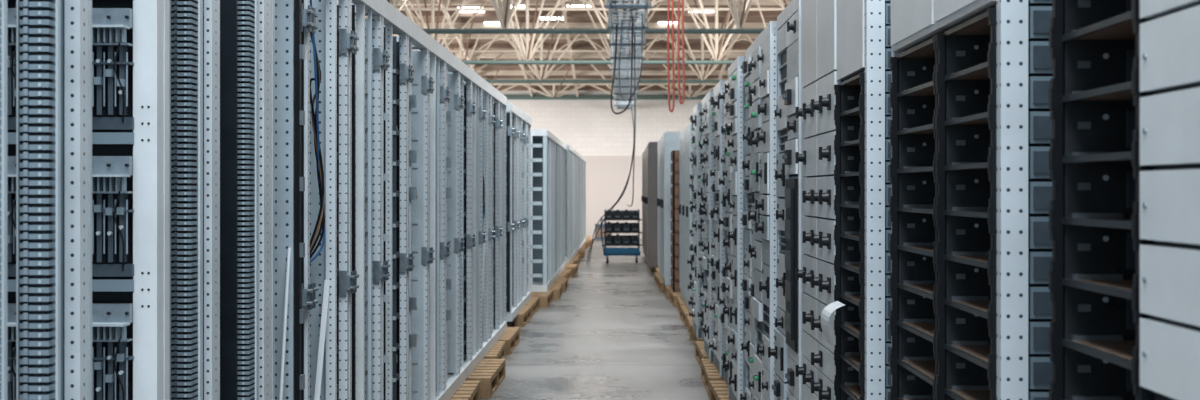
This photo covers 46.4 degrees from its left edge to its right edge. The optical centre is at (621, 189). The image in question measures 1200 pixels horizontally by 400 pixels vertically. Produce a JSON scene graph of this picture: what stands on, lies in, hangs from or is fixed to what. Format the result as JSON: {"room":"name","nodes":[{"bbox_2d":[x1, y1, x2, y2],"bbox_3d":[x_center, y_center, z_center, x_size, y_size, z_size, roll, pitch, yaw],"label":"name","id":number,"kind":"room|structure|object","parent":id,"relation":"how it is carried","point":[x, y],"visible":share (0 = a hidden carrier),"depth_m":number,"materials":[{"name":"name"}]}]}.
{"room":"electrical equipment warehouse","nodes":[
{"label":"electrical equipment warehouse","id":0,"kind":"room"},
{"bbox_2d":[355,0,791,96],"bbox_3d":[0.000,-5.145,18.650,18.600,4.590,49.300,0,0,0],"label":"ceiling","id":1,"kind":"structure","parent":0,"point":[482,19],"depth_m":35.85,"materials":[{"name":"beige metal"}]},
{"bbox_2d":[386,0,763,33],"bbox_3d":[0.000,-4.227,23.799,18.050,3.144,5.234,0,0,0],"label":"roof truss","id":2,"kind":"object","parent":1,"relation":"attached to","point":[502,9],"visible":0.2,"depth_m":23.76,"materials":[{"name":"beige metal"}]},
{"bbox_2d":[398,0,765,82],"bbox_3d":[0.000,-3.514,34.798,18.041,1.717,5.225,0,0,0],"label":"roof truss","id":3,"kind":"object","parent":1,"relation":"attached to","point":[541,76],"visible":0.2,"depth_m":34.77,"materials":[{"name":"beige metal"}]},
{"bbox_2d":[394,0,786,63],"bbox_3d":[0.000,-3.851,29.599,18.047,2.390,5.230,0,0,0],"label":"roof truss","id":4,"kind":"object","parent":1,"relation":"attached to","point":[526,52],"visible":0.23,"depth_m":29.57,"materials":[{"name":"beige metal"}]},
{"bbox_2d":[490,64,716,99],"bbox_3d":[0.000,-3.100,39.918,18.021,0.888,2.654,0,0,0],"label":"roof truss","id":5,"kind":"object","parent":1,"relation":"attached to","point":[554,96],"visible":0.2,"depth_m":41.16,"materials":[{"name":"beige metal"}]},
{"bbox_2d":[587,32,634,263],"bbox_3d":[-0.249,-0.496,24.997,0.123,3.970,6.080,0,0,-9],"label":"hanging cable","id":6,"kind":"object","parent":1,"relation":"hanging from","point":[634,32],"visible":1,"depth_m":22.60,"materials":[{"name":"black plastic"}]},
{"bbox_2d":[589,83,633,263],"bbox_3d":[-0.158,-0.497,25.613,0.208,3.967,5.279,0,0,-9],"label":"hanging cable","id":7,"kind":"object","parent":1,"relation":"hanging from","point":[630,83],"visible":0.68,"depth_m":25.22,"materials":[{"name":"plastic"}]},
{"bbox_2d":[610,16,632,113],"bbox_3d":[-0.022,-1.796,20.482,0.220,1.376,1.046,0,0,-17],"label":"hanging cable","id":8,"kind":"object","parent":1,"relation":"hanging from","point":[625,109],"visible":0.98,"depth_m":20.44,"materials":[{"name":"black plastic"}]},
{"bbox_2d":[605,0,651,109],"bbox_3d":[0.090,-4.825,25.503,0.620,4.830,35.006,0,0,0],"label":"cable tray","id":9,"kind":"object","parent":1,"relation":"hanging from","point":[625,60],"depth_m":23.40,"materials":[{"name":"grey metal"}]},
{"bbox_2d":[619,13,642,100],"bbox_3d":[0.109,-1.876,19.888,0.112,1.211,0.867,0,0,-21],"label":"hanging cable","id":10,"kind":"object","parent":1,"relation":"hanging from","point":[641,13],"visible":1,"depth_m":19.69,"materials":[{"name":"plastic"}]},
{"bbox_2d":[627,62,635,206],"bbox_3d":[0.200,-1.079,26.699,0.079,2.803,1.418,0,0,-6],"label":"hanging cable","id":11,"kind":"object","parent":1,"relation":"hanging from","point":[635,62],"visible":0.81,"depth_m":26.16,"materials":[{"name":"plastic"}]},
{"bbox_3d":[0.000,-4.610,17.899,18.052,3.908,5.237,0,0,0],"label":"roof truss","id":12,"kind":"object","parent":1,"relation":"attached to","visible":0},
{"bbox_2d":[667,0,674,111],"bbox_3d":[0.625,-1.844,17.873,0.098,1.714,0.081,0,0,0],"label":"hose","id":13,"kind":"object","parent":12,"relation":"hanging from","point":[668,6],"visible":1,"depth_m":17.84,"materials":[{"name":"rubber"}]},
{"bbox_2d":[677,0,684,103],"bbox_3d":[0.755,-1.894,17.873,0.098,1.614,0.081,0,0,0],"label":"hose","id":14,"kind":"object","parent":12,"relation":"hanging from","point":[678,22],"visible":1,"depth_m":17.84,"materials":[{"name":"rubber"}]},
{"bbox_2d":[480,239,708,399],"bbox_3d":[0.000,1.600,18.600,18.000,0.200,49.200,0,0,0],"label":"floor","id":15,"kind":"structure","parent":0,"point":[612,334],"depth_m":13.59,"materials":[{"name":"concrete"}]},
{"bbox_2d":[429,380,479,399],"bbox_3d":[-1.401,1.428,9.384,0.800,0.144,1.157,0,0,-1],"label":"wooden pallet","id":16,"kind":"object","parent":15,"relation":"on","point":[470,389],"visible":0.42,"depth_m":9.52,"materials":[{"name":"brown wood"}]},
{"bbox_2d":[429,49,459,399],"bbox_3d":[-1.408,0.229,9.232,0.632,2.250,0.845,0,0,0],"label":"cabinet frame","id":17,"kind":"object","parent":16,"relation":"on","point":[452,382],"visible":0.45,"depth_m":9.60,"materials":[{"name":"metal"}]},
{"bbox_2d":[447,60,472,385],"bbox_3d":[-1.408,0.229,10.012,0.632,2.250,0.845,0,0,0],"label":"cabinet frame","id":18,"kind":"object","parent":16,"relation":"on","point":[466,73],"visible":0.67,"depth_m":10.07,"materials":[{"name":"metal"}]},
{"bbox_2d":[447,359,505,397],"bbox_3d":[-1.342,1.428,10.674,0.800,0.144,1.157,0,0,1],"label":"wooden pallet","id":19,"kind":"object","parent":15,"relation":"on","point":[490,373],"visible":0.38,"depth_m":10.52,"materials":[{"name":"brown wood"}]},
{"bbox_2d":[464,71,482,369],"bbox_3d":[-1.408,0.229,10.793,0.632,2.250,0.845,0,0,0],"label":"cabinet frame","id":20,"kind":"object","parent":19,"relation":"on","point":[477,83],"visible":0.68,"depth_m":10.81,"materials":[{"name":"metal"}]},
{"bbox_2d":[483,341,505,358],"bbox_3d":[-1.435,1.428,11.986,0.800,0.144,1.157,0,0,-1],"label":"wooden pallet","id":21,"kind":"object","parent":15,"relation":"on","point":[498,351],"visible":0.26,"depth_m":11.96,"materials":[{"name":"brown wood"}]},
{"bbox_2d":[479,79,491,357],"bbox_3d":[-1.408,0.229,11.572,0.632,2.250,0.845,0,0,0],"label":"cabinet frame","id":22,"kind":"object","parent":21,"relation":"on","point":[487,87],"visible":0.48,"depth_m":11.72,"materials":[{"name":"metal"}]},
{"bbox_2d":[488,86,499,346],"bbox_3d":[-1.408,0.229,12.352,0.632,2.250,0.845,0,0,0],"label":"cabinet frame","id":23,"kind":"object","parent":21,"relation":"on","point":[495,333],"visible":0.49,"depth_m":12.73,"materials":[{"name":"metal"}]},
{"bbox_2d":[498,327,519,354],"bbox_3d":[-1.414,1.428,13.277,0.800,0.144,1.157,0,0,0],"label":"wooden pallet","id":24,"kind":"object","parent":15,"relation":"on","point":[511,336],"visible":0.31,"depth_m":13.21,"materials":[{"name":"brown wood"}]},
{"bbox_2d":[493,92,506,337],"bbox_3d":[-1.408,0.229,13.133,0.632,2.250,0.845,0,0,0],"label":"cabinet frame","id":25,"kind":"object","parent":24,"relation":"on","point":[500,123],"visible":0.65,"depth_m":13.15,"materials":[{"name":"metal"}]},
{"bbox_2d":[506,103,516,321],"bbox_3d":[-1.428,0.229,14.752,0.632,2.250,0.845,0,0,0],"label":"cabinet frame","id":26,"kind":"object","parent":24,"relation":"on","point":[511,109],"visible":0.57,"depth_m":14.79,"materials":[{"name":"metal"}]},
{"bbox_2d":[514,305,531,326],"bbox_3d":[-1.466,1.428,15.871,0.800,0.144,1.157,0,0,1],"label":"wooden pallet","id":27,"kind":"object","parent":15,"relation":"on","point":[524,316],"visible":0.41,"depth_m":15.55,"materials":[{"name":"brown wood"}]},
{"bbox_2d":[512,107,521,314],"bbox_3d":[-1.428,0.229,15.533,0.632,2.250,0.845,0,0,0],"label":"cabinet frame","id":28,"kind":"object","parent":27,"relation":"on","point":[519,112],"visible":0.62,"depth_m":15.55,"materials":[{"name":"metal"}]},
{"bbox_2d":[520,111,526,308],"bbox_3d":[-1.428,0.229,16.312,0.632,2.250,0.845,0,0,0],"label":"cabinet frame","id":29,"kind":"object","parent":27,"relation":"on","point":[523,133],"visible":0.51,"depth_m":16.68,"materials":[{"name":"metal"}]},
{"bbox_2d":[526,297,538,316],"bbox_3d":[-1.454,1.428,17.175,0.800,0.144,1.157,0,0,0],"label":"wooden pallet","id":30,"kind":"object","parent":15,"relation":"on","point":[534,301],"visible":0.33,"depth_m":17.12,"materials":[{"name":"brown wood"}]},
{"bbox_2d":[522,115,530,302],"bbox_3d":[-1.428,0.229,17.093,0.632,2.250,0.845,0,0,0],"label":"cabinet frame","id":31,"kind":"object","parent":30,"relation":"on","point":[528,138],"visible":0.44,"depth_m":17.47,"materials":[{"name":"metal"}]},
{"bbox_2d":[531,290,552,306],"bbox_3d":[-1.343,1.428,18.472,0.800,0.144,1.157,0,0,1],"label":"wooden pallet","id":32,"kind":"object","parent":15,"relation":"on","point":[546,298],"visible":0.35,"depth_m":18.07,"materials":[{"name":"brown wood"}]},
{"bbox_2d":[527,129,549,291],"bbox_3d":[-1.298,0.274,18.988,0.604,2.160,0.775,0,0,0],"label":"tall cabinet","id":33,"kind":"object","parent":32,"relation":"on","point":[540,148],"visible":0.45,"depth_m":18.98,"materials":[{"name":"grey metal"}]},
{"bbox_2d":[549,283,561,298],"bbox_3d":[-1.264,1.428,19.784,0.800,0.144,1.157,0,0,-1],"label":"wooden pallet","id":34,"kind":"object","parent":15,"relation":"on","point":[556,287],"visible":0.36,"depth_m":19.27,"materials":[{"name":"brown wood"}]},
{"bbox_2d":[527,132,552,286],"bbox_3d":[-1.298,0.274,19.777,0.604,2.160,0.775,0,0,0],"label":"tall cabinet","id":35,"kind":"object","parent":34,"relation":"on","point":[551,134],"visible":0.16,"depth_m":20.11,"materials":[{"name":"grey metal"}]},
{"bbox_2d":[554,278,567,291],"bbox_3d":[-1.239,1.428,21.080,0.800,0.144,1.157,0,0,0],"label":"wooden pallet","id":36,"kind":"object","parent":15,"relation":"on","point":[564,281],"visible":0.25,"depth_m":21.01,"materials":[{"name":"brown wood"}]},
{"bbox_2d":[553,135,554,282],"bbox_3d":[-1.298,0.274,20.567,0.604,2.160,0.775,0,0,0],"label":"tall cabinet","id":37,"kind":"object","parent":36,"relation":"on","point":[553,135],"visible":0.15,"depth_m":20.66,"materials":[{"name":"grey metal"}]},
{"bbox_2d":[555,136,557,279],"bbox_3d":[-1.298,0.274,21.358,0.604,2.160,0.775,0,0,0],"label":"tall cabinet","id":38,"kind":"object","parent":36,"relation":"on","point":[556,138],"visible":0.16,"depth_m":21.70,"materials":[{"name":"grey metal"}]},
{"bbox_2d":[558,273,566,277],"bbox_3d":[-1.303,1.428,22.376,0.800,0.144,1.157,0,0,0],"label":"wooden pallet","id":39,"kind":"object","parent":15,"relation":"on","point":[562,275],"visible":0.2,"depth_m":22.20,"materials":[{"name":"brown wood"}]},
{"bbox_2d":[558,139,559,275],"bbox_3d":[-1.298,0.274,22.148,0.604,2.160,0.775,0,0,0],"label":"tall cabinet","id":40,"kind":"object","parent":39,"relation":"on","point":[558,139],"visible":0.15,"depth_m":22.14,"materials":[{"name":"grey metal"}]},
{"bbox_2d":[560,140,561,273],"bbox_3d":[-1.298,0.274,22.938,0.604,2.160,0.775,0,0,0],"label":"tall cabinet","id":41,"kind":"object","parent":39,"relation":"on","point":[560,140],"visible":0.12,"depth_m":22.94,"materials":[{"name":"grey metal"}]},
{"bbox_2d":[561,268,571,279],"bbox_3d":[-1.282,1.428,23.671,0.800,0.144,1.157,0,0,1],"label":"wooden pallet","id":42,"kind":"object","parent":15,"relation":"on","point":[568,271],"visible":0.28,"depth_m":23.61,"materials":[{"name":"brown wood"}]},
{"bbox_2d":[562,142,563,270],"bbox_3d":[-1.298,0.274,23.727,0.604,2.160,0.775,0,0,0],"label":"tall cabinet","id":43,"kind":"object","parent":42,"relation":"on","point":[562,142],"visible":0.08,"depth_m":23.79,"materials":[{"name":"grey metal"}]},
{"bbox_2d":[565,264,577,275],"bbox_3d":[-1.212,1.428,24.974,0.800,0.144,1.157,0,0,1],"label":"wooden pallet","id":44,"kind":"object","parent":15,"relation":"on","point":[574,267],"visible":0.34,"depth_m":24.81,"materials":[{"name":"brown wood"}]},
{"bbox_2d":[564,143,565,267],"bbox_3d":[-1.298,0.274,24.517,0.604,2.160,0.775,0,0,0],"label":"tall cabinet","id":45,"kind":"object","parent":44,"relation":"on","point":[564,143],"visible":0.1,"depth_m":24.52,"materials":[{"name":"grey metal"}]},
{"bbox_2d":[572,257,578,265],"bbox_3d":[-1.259,1.428,27.580,0.800,0.144,1.157,0,0,0],"label":"wooden pallet","id":46,"kind":"object","parent":15,"relation":"on","point":[576,259],"visible":0.26,"depth_m":27.35,"materials":[{"name":"brown wood"}]},
{"bbox_2d":[566,147,572,260],"bbox_3d":[-1.268,0.263,26.977,0.604,2.182,0.775,0,0,0],"label":"tall cabinet","id":47,"kind":"object","parent":46,"relation":"on","point":[571,147],"visible":0.15,"depth_m":27.31,"materials":[{"name":"grey metal"}]},
{"bbox_2d":[572,148,573,257],"bbox_3d":[-1.268,0.263,27.767,0.604,2.182,0.775,0,0,0],"label":"tall cabinet","id":48,"kind":"object","parent":46,"relation":"on","point":[573,148],"visible":0.12,"depth_m":27.89,"materials":[{"name":"grey metal"}]},
{"bbox_2d":[595,224,611,239],"bbox_3d":[-0.550,1.260,42.000,0.540,0.480,0.440,0,0,0],"label":"equipment box","id":49,"kind":"object","parent":15,"relation":"on","point":[598,237],"visible":0.52,"depth_m":41.80,"materials":[{"name":"metal"}]},
{"bbox_2d":[601,209,642,262],"bbox_3d":[-0.007,0.950,28.785,0.854,1.100,0.639,0,0,0],"label":"trolley","id":50,"kind":"object","parent":15,"relation":"on","point":[609,240],"visible":0.96,"depth_m":28.58,"materials":[{"name":"blue paint"}]},
{"bbox_2d":[654,273,661,285],"bbox_3d":[0.938,1.428,22.384,0.800,0.144,1.157,0,0,-1],"label":"wooden pallet","id":51,"kind":"object","parent":15,"relation":"on","point":[656,275],"visible":0.25,"depth_m":22.33,"materials":[{"name":"brown wood"}]},
{"bbox_2d":[658,138,661,276],"bbox_3d":[0.840,0.262,22.205,0.520,2.184,0.910,0,0,0],"label":"tall cabinet","id":52,"kind":"object","parent":51,"relation":"on","point":[660,138],"visible":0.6,"depth_m":22.16,"materials":[{"name":"metal"}]},
{"bbox_2d":[658,278,663,291],"bbox_3d":[0.962,1.428,21.085,0.800,0.144,1.157,0,0,-1],"label":"wooden pallet","id":53,"kind":"object","parent":15,"relation":"on","point":[660,280],"visible":0.24,"depth_m":20.75,"materials":[{"name":"brown wood"}]},
{"bbox_2d":[660,135,662,278],"bbox_3d":[0.840,0.262,21.275,0.520,2.184,0.910,0,0,0],"label":"tall cabinet","id":54,"kind":"object","parent":53,"relation":"on","point":[662,135],"visible":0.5,"depth_m":21.27,"materials":[{"name":"metal"}]},
{"bbox_2d":[664,284,671,298],"bbox_3d":[1.014,1.428,19.778,0.800,0.144,1.157,0,0,0],"label":"wooden pallet","id":55,"kind":"object","parent":15,"relation":"on","point":[667,288],"visible":0.21,"depth_m":19.28,"materials":[{"name":"brown wood"}]},
{"bbox_2d":[662,132,680,284],"bbox_3d":[0.840,0.262,20.345,0.520,2.184,0.910,0,0,0],"label":"tall cabinet","id":56,"kind":"object","parent":55,"relation":"on","point":[670,140],"visible":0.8,"depth_m":19.90,"materials":[{"name":"metal"}]},
{"bbox_2d":[670,290,680,306],"bbox_3d":[1.056,1.428,18.484,0.800,0.144,1.157,0,0,-1],"label":"wooden pallet","id":57,"kind":"object","parent":15,"relation":"on","point":[673,295],"visible":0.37,"depth_m":18.23,"materials":[{"name":"brown wood"}]},
{"bbox_2d":[671,150,680,291],"bbox_3d":[0.930,0.414,19.050,0.500,1.880,0.900,0,0,0],"label":"tall cabinet","id":58,"kind":"object","parent":57,"relation":"on","point":[675,287],"visible":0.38,"depth_m":18.60,"materials":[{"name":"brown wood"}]},
{"bbox_2d":[677,297,685,314],"bbox_3d":[1.094,1.428,17.174,0.800,0.144,1.157,0,0,1],"label":"wooden pallet","id":59,"kind":"object","parent":15,"relation":"on","point":[680,301],"visible":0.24,"depth_m":17.18,"materials":[{"name":"brown wood"}]},
{"bbox_2d":[679,129,683,299],"bbox_3d":[0.980,0.304,17.605,0.520,2.100,0.910,0,0,0],"label":"tall cabinet","id":60,"kind":"object","parent":59,"relation":"on","point":[681,133],"visible":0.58,"depth_m":17.47,"materials":[{"name":"metal"}]},
{"bbox_2d":[682,126,686,305],"bbox_3d":[0.980,0.304,16.675,0.520,2.100,0.910,0,0,0],"label":"tall cabinet","id":61,"kind":"object","parent":59,"relation":"on","point":[684,130],"visible":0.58,"depth_m":16.58,"materials":[{"name":"metal"}]},
{"bbox_2d":[680,305,689,326],"bbox_3d":[1.089,1.428,15.883,0.800,0.144,1.157,0,0,-1],"label":"wooden pallet","id":62,"kind":"object","parent":15,"relation":"on","point":[684,311],"visible":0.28,"depth_m":15.83,"materials":[{"name":"brown wood"}]},
{"bbox_2d":[686,122,691,312],"bbox_3d":[0.980,0.304,15.745,0.520,2.100,0.910,0,0,0],"label":"tall cabinet","id":63,"kind":"object","parent":62,"relation":"on","point":[689,126],"visible":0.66,"depth_m":15.58,"materials":[{"name":"metal"}]},
{"bbox_2d":[687,315,692,339],"bbox_3d":[1.094,1.428,14.572,0.800,0.144,1.157,0,0,1],"label":"wooden pallet","id":64,"kind":"object","parent":15,"relation":"on","point":[689,318],"visible":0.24,"depth_m":14.34,"materials":[{"name":"brown wood"}]},
{"bbox_2d":[687,124,692,319],"bbox_3d":[0.930,0.295,14.170,0.509,2.118,0.850,0,0,0],"label":"tall cabinet","id":65,"kind":"object","parent":64,"relation":"on","point":[690,261],"visible":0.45,"depth_m":14.36,"materials":[{"name":"metal"}]},
{"bbox_2d":[693,329,702,345],"bbox_3d":[1.099,1.428,13.278,0.800,0.144,1.157,0,0,0],"label":"wooden pallet","id":66,"kind":"object","parent":15,"relation":"on","point":[695,338],"visible":0.18,"depth_m":13.31,"materials":[{"name":"brown wood"}]},
{"bbox_2d":[689,103,701,337],"bbox_3d":[0.897,0.279,13.255,0.501,2.150,0.830,0,0,0],"label":"tall cabinet","id":67,"kind":"object","parent":66,"relation":"on","point":[696,235],"visible":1,"depth_m":12.90,"materials":[{"name":"metal"}]},
{"bbox_2d":[695,341,708,367],"bbox_3d":[1.061,1.428,11.981,0.800,0.144,1.157,0,0,0],"label":"wooden pallet","id":68,"kind":"object","parent":15,"relation":"on","point":[700,353],"visible":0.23,"depth_m":12.09,"materials":[{"name":"brown wood"}]},
{"bbox_2d":[697,98,703,340],"bbox_3d":[0.927,0.268,12.355,0.509,2.172,0.840,0,0,0],"label":"tall cabinet","id":69,"kind":"object","parent":68,"relation":"on","point":[701,193],"visible":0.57,"depth_m":12.52,"materials":[{"name":"metal"}]},
{"bbox_2d":[699,90,713,361],"bbox_3d":[0.895,0.284,11.455,0.509,2.139,0.850,0,0,0],"label":"tall cabinet","id":70,"kind":"object","parent":68,"relation":"on","point":[707,117],"visible":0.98,"depth_m":11.20,"materials":[{"name":"metal"}]},
{"bbox_2d":[701,359,724,396],"bbox_3d":[1.031,1.428,10.675,0.800,0.144,1.157,0,0,0],"label":"wooden pallet","id":71,"kind":"object","parent":15,"relation":"on","point":[709,372],"visible":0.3,"depth_m":10.60,"materials":[{"name":"brown wood"}]},
{"bbox_2d":[709,80,726,376],"bbox_3d":[0.919,0.279,10.540,0.501,2.150,0.830,0,0,0],"label":"tall cabinet","id":72,"kind":"object","parent":71,"relation":"on","point":[717,260],"visible":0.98,"depth_m":10.27,"materials":[{"name":"metal"}]},
{"bbox_2d":[709,381,729,399],"bbox_3d":[1.030,1.428,9.386,0.800,0.144,1.157,0,0,-1],"label":"wooden pallet","id":73,"kind":"object","parent":15,"relation":"on","point":[718,390],"visible":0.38,"depth_m":9.61,"materials":[{"name":"brown wood"}]},
{"bbox_2d":[719,79,727,383],"bbox_3d":[0.930,0.295,9.635,0.509,2.118,0.830,0,0,0],"label":"tall cabinet","id":74,"kind":"object","parent":73,"relation":"on","point":[724,318],"visible":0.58,"depth_m":9.80,"materials":[{"name":"metal"}]},
{"bbox_3d":[-1.273,1.428,28.875,0.800,0.144,1.157,0,0,0],"label":"wooden pallet","id":75,"kind":"object","parent":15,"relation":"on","visible":0},
{"bbox_2d":[574,149,574,256],"bbox_3d":[-1.268,0.263,28.558,0.604,2.182,0.775,0,0,0],"label":"tall cabinet","id":76,"kind":"object","parent":75,"relation":"on","point":[574,149],"visible":0.09,"depth_m":28.59,"materials":[{"name":"metal"}]},
{"bbox_2d":[575,150,576,254],"bbox_3d":[-1.268,0.263,29.348,0.604,2.182,0.775,0,0,0],"label":"tall cabinet","id":77,"kind":"object","parent":75,"relation":"on","point":[575,150],"visible":0.16,"depth_m":29.68,"materials":[{"name":"grey metal"}]},
{"bbox_3d":[0.979,1.428,24.985,0.800,0.144,1.157,0,0,-1],"label":"wooden pallet","id":78,"kind":"object","parent":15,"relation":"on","visible":0},
{"bbox_2d":[647,142,657,266],"bbox_3d":[0.700,0.254,25.045,0.520,2.200,0.910,0,0,0],"label":"tall cabinet","id":79,"kind":"object","parent":78,"relation":"on","point":[652,147],"visible":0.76,"depth_m":24.59,"materials":[{"name":"grey metal"}]},
{"bbox_3d":[-1.310,1.428,26.277,0.800,0.144,1.157,0,0,0],"label":"wooden pallet","id":80,"kind":"object","parent":15,"relation":"on","visible":0},
{"bbox_2d":[566,145,570,262],"bbox_3d":[-1.268,0.263,26.188,0.604,2.182,0.775,0,0,0],"label":"tall cabinet","id":81,"kind":"object","parent":80,"relation":"on","point":[568,147],"visible":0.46,"depth_m":26.19,"materials":[{"name":"grey metal"}]},
{"bbox_3d":[0.942,1.428,26.273,0.800,0.144,1.157,0,0,1],"label":"wooden pallet","id":82,"kind":"object","parent":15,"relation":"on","visible":0},
{"bbox_2d":[646,147,647,262],"bbox_3d":[0.700,0.254,25.975,0.520,2.200,0.910,0,0,0],"label":"tall cabinet","id":83,"kind":"object","parent":82,"relation":"on","point":[646,147],"visible":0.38,"depth_m":26.29,"materials":[{"name":"metal"}]},
{"bbox_3d":[0.997,1.428,23.677,0.800,0.144,1.157,0,0,0],"label":"wooden pallet","id":84,"kind":"object","parent":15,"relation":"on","visible":0},
{"bbox_2d":[657,139,659,272],"bbox_3d":[0.840,0.262,23.135,0.520,2.184,0.910,0,0,0],"label":"tall cabinet","id":85,"kind":"object","parent":84,"relation":"on","point":[659,139],"visible":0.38,"depth_m":23.02,"materials":[{"name":"metal"}]},
{"bbox_3d":[-1.334,1.428,30.182,0.800,0.144,1.157,0,0,0],"label":"wooden pallet","id":86,"kind":"object","parent":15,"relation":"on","visible":0},
{"bbox_2d":[576,152,577,251],"bbox_3d":[-1.268,0.263,30.137,0.604,2.182,0.775,0,0,0],"label":"tall cabinet","id":87,"kind":"object","parent":86,"relation":"on","point":[577,152],"visible":0.15,"depth_m":30.39,"materials":[{"name":"grey metal"}]},
{"bbox_3d":[-1.418,1.428,2.872,0.800,0.144,1.157,0,0,1],"label":"wooden pallet","id":88,"kind":"object","parent":15,"relation":"on","visible":0},
{"bbox_2d":[0,0,87,399],"bbox_3d":[-1.421,0.229,2.420,0.607,2.250,1.040,0,0,0],"label":"rack","id":89,"kind":"object","parent":88,"relation":"on","point":[52,35],"visible":1,"depth_m":2.75,"materials":[{"name":"grey metal"}]},
{"bbox_2d":[8,0,162,399],"bbox_3d":[-1.422,0.229,3.183,0.604,2.250,0.475,0,0,0],"label":"rack","id":90,"kind":"object","parent":88,"relation":"on","point":[125,37],"visible":0.48,"depth_m":3.36,"materials":[{"name":"grey metal"}]},
{"bbox_3d":[-1.407,1.428,4.176,0.800,0.144,1.157,0,0,0],"label":"wooden pallet","id":91,"kind":"object","parent":15,"relation":"on","visible":0},
{"bbox_2d":[163,0,270,399],"bbox_3d":[-1.421,0.229,3.955,0.607,2.250,1.060,0,0,0],"label":"rack","id":92,"kind":"object","parent":91,"relation":"on","point":[217,53],"visible":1,"depth_m":3.90,"materials":[{"name":"grey metal"}]},
{"bbox_2d":[271,0,304,399],"bbox_3d":[-1.416,0.229,4.692,0.616,2.250,0.405,0,0,0],"label":"rack","id":93,"kind":"object","parent":91,"relation":"on","point":[287,50],"visible":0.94,"depth_m":4.85,"materials":[{"name":"grey metal"}]},
{"bbox_3d":[-1.339,1.428,5.479,0.800,0.144,1.157,0,0,0],"label":"wooden pallet","id":94,"kind":"object","parent":15,"relation":"on","visible":0},
{"bbox_2d":[301,0,348,399],"bbox_3d":[-1.408,0.229,5.332,0.632,2.250,0.845,0,0,0],"label":"cabinet frame","id":95,"kind":"object","parent":94,"relation":"on","point":[318,17],"visible":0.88,"depth_m":5.48,"materials":[{"name":"metal"}]},
{"bbox_2d":[337,0,382,399],"bbox_3d":[-1.408,0.229,6.112,0.632,2.250,0.845,0,0,0],"label":"cabinet frame","id":96,"kind":"object","parent":94,"relation":"on","point":[365,34],"visible":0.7,"depth_m":6.28,"materials":[{"name":"metal"}]},
{"bbox_3d":[-1.334,1.428,6.777,0.800,0.144,1.157,0,0,0],"label":"wooden pallet","id":97,"kind":"object","parent":15,"relation":"on","visible":0},
{"bbox_2d":[355,0,408,399],"bbox_3d":[-1.408,0.229,6.893,0.632,2.250,0.845,0,0,0],"label":"cabinet frame","id":98,"kind":"object","parent":97,"relation":"on","point":[393,20],"visible":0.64,"depth_m":6.96,"materials":[{"name":"metal"}]},
{"bbox_3d":[-1.331,1.428,8.072,0.800,0.144,1.157,0,0,1],"label":"wooden pallet","id":99,"kind":"object","parent":15,"relation":"on","visible":0},
{"bbox_2d":[393,19,428,399],"bbox_3d":[-1.408,0.229,7.673,0.632,2.250,0.845,0,0,0],"label":"cabinet frame","id":100,"kind":"object","parent":99,"relation":"on","point":[417,61],"visible":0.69,"depth_m":8.03,"materials":[{"name":"metal"}]},
{"bbox_2d":[412,35,445,399],"bbox_3d":[-1.408,0.229,8.453,0.632,2.250,0.845,0,0,0],"label":"cabinet frame","id":101,"kind":"object","parent":99,"relation":"on","point":[436,52],"visible":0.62,"depth_m":8.62,"materials":[{"name":"metal"}]},
{"bbox_3d":[1.025,1.428,1.575,0.800,0.144,1.157,0,0,0],"label":"wooden pallet","id":102,"kind":"object","parent":15,"relation":"on","visible":0},
{"bbox_2d":[1049,0,1199,399],"bbox_3d":[0.922,0.279,1.815,0.436,2.150,1.030,0,0,0],"label":"rack","id":103,"kind":"object","parent":102,"relation":"on","point":[1124,91],"visible":1,"depth_m":2.19,"materials":[{"name":"metal"}]},
{"bbox_3d":[1.014,1.428,5.486,0.800,0.144,1.157,0,0,-1],"label":"wooden pallet","id":104,"kind":"object","parent":15,"relation":"on","visible":0},
{"bbox_2d":[768,0,806,399],"bbox_3d":[0.915,0.279,6.025,0.509,2.150,0.850,0,0,0],"label":"tall cabinet","id":105,"kind":"object","parent":104,"relation":"on","point":[787,350],"visible":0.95,"depth_m":5.88,"materials":[{"name":"metal"}]},
{"bbox_2d":[796,0,890,399],"bbox_3d":[0.893,0.279,4.840,0.495,2.150,1.440,0,0,0],"label":"rack","id":106,"kind":"object","parent":104,"relation":"on","point":[845,111],"visible":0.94,"depth_m":4.65,"materials":[{"name":"metal"}]},
{"bbox_3d":[1.054,1.428,6.781,0.800,0.144,1.157,0,0,0],"label":"wooden pallet","id":107,"kind":"object","parent":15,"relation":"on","visible":0},
{"bbox_2d":[748,21,777,399],"bbox_3d":[0.895,0.284,6.930,0.509,2.139,0.850,0,0,0],"label":"tall cabinet","id":108,"kind":"object","parent":107,"relation":"on","point":[764,64],"visible":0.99,"depth_m":6.72,"materials":[{"name":"metal"}]},
{"bbox_3d":[1.090,1.428,8.082,0.800,0.144,1.157,0,0,0],"label":"wooden pallet","id":109,"kind":"object","parent":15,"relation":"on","visible":0},
{"bbox_2d":[723,56,745,399],"bbox_3d":[0.893,0.279,8.735,0.509,2.150,0.840,0,0,0],"label":"tall cabinet","id":110,"kind":"object","parent":109,"relation":"on","point":[735,196],"visible":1,"depth_m":8.38,"materials":[{"name":"metal"}]},
{"bbox_2d":[740,36,757,399],"bbox_3d":[0.931,0.268,7.825,0.501,2.172,0.830,0,0,0],"label":"tall cabinet","id":111,"kind":"object","parent":109,"relation":"on","point":[747,284],"visible":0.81,"depth_m":7.95,"materials":[{"name":"metal"}]},
{"bbox_3d":[1.035,1.428,2.880,0.800,0.144,1.157,0,0,0],"label":"wooden pallet","id":112,"kind":"object","parent":15,"relation":"on","visible":0},
{"bbox_2d":[890,0,1051,399],"bbox_3d":[0.923,0.279,3.203,0.434,2.150,1.085,0,0,0],"label":"rack","id":113,"kind":"object","parent":112,"relation":"on","point":[971,123],"visible":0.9,"depth_m":3.14,"materials":[{"name":"metal"}]},
{"bbox_2d":[502,91,708,238],"bbox_3d":[0.000,-0.800,43.095,18.000,4.600,0.310,0,0,0],"label":"wall","id":114,"kind":"structure","parent":0,"point":[604,138],"depth_m":43.00,"materials":[{"name":"paint"}]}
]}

